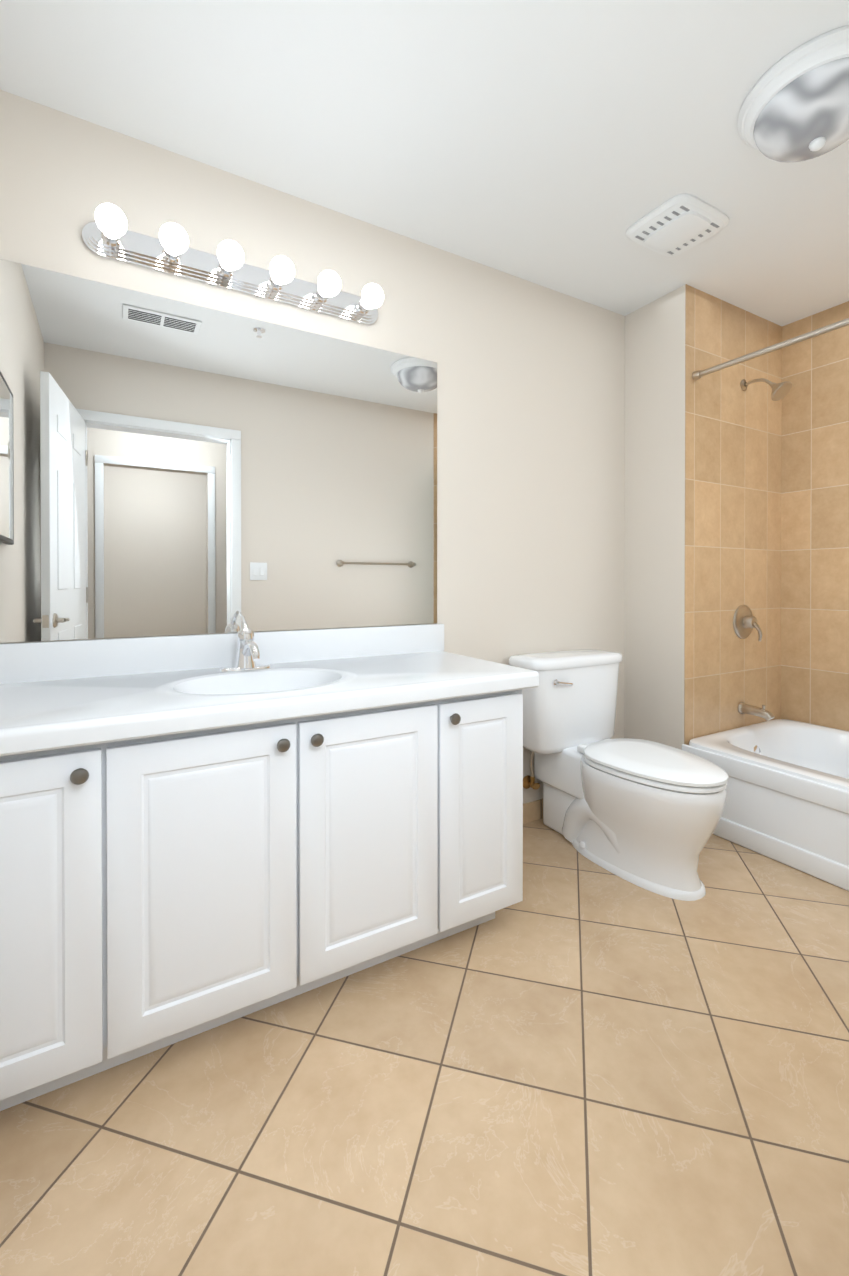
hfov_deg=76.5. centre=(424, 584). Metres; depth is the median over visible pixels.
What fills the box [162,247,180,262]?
socket
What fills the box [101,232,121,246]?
socket
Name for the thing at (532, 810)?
baseboard
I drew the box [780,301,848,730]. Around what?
tiled wall
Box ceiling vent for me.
[626,193,728,256]
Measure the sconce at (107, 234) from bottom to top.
0.095 m
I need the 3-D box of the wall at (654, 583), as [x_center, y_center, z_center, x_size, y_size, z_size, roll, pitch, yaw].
[1.483,-0.152,2.896,0.940,2.440,0.455,0,0,-30]
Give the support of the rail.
attached to the tiled wall at (733, 443)
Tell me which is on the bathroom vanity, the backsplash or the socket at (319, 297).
the backsplash
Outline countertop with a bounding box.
[0,651,538,755]
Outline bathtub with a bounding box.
[682,719,848,890]
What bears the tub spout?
attached to the tiled wall at (733, 443)
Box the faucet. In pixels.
[220,612,270,671]
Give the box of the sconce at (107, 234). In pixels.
[82,203,383,324]
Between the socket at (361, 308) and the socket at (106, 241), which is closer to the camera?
the socket at (106, 241)
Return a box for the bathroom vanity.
[0,612,538,1110]
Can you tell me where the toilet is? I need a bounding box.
[508,649,727,900]
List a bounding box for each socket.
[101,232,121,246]
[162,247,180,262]
[217,262,233,277]
[268,275,282,290]
[314,288,327,302]
[356,298,370,313]
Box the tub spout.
[738,702,773,720]
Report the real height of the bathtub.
0.365 m
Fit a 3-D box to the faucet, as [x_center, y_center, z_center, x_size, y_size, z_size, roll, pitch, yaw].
[-0.549,0.179,1.679,0.156,0.181,0.245,0,0,-30]
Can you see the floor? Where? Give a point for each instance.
(574, 1062)
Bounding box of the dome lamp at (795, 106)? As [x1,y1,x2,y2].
[737,25,848,162]
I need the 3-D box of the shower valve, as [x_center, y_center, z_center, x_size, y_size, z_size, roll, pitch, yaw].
[1.610,0.189,2.659,0.170,0.179,0.076,0,0,-30]
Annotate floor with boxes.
[0,818,848,1275]
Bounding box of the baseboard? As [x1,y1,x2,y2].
[523,799,542,823]
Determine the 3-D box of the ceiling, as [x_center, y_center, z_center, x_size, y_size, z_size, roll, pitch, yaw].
[0.716,-1.414,1.496,3.660,0.100,2.100,0,0,-30]
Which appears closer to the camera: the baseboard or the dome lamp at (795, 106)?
the dome lamp at (795, 106)
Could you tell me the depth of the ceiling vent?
2.01 m
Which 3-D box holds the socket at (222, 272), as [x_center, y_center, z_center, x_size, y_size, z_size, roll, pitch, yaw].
[-0.636,-1.025,1.734,0.052,0.052,0.041,0,0,-30]
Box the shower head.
[740,378,791,400]
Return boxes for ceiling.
[0,0,848,325]
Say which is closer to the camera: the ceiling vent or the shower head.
the ceiling vent
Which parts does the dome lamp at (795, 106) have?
glass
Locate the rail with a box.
[692,318,848,380]
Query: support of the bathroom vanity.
on the floor
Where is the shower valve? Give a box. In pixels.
[733,605,761,640]
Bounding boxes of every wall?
[0,90,624,803]
[624,285,684,749]
[684,284,781,744]
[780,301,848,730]
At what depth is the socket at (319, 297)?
1.90 m
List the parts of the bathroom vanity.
door, knob, door, knob, knob, door, knob, door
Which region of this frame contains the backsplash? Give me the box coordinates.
[0,624,443,683]
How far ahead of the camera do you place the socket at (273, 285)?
1.82 m
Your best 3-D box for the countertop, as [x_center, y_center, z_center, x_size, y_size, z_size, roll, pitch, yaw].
[-0.434,0.340,1.568,1.482,0.146,0.597,0,0,-30]
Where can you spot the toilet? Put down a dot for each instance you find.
(645, 814)

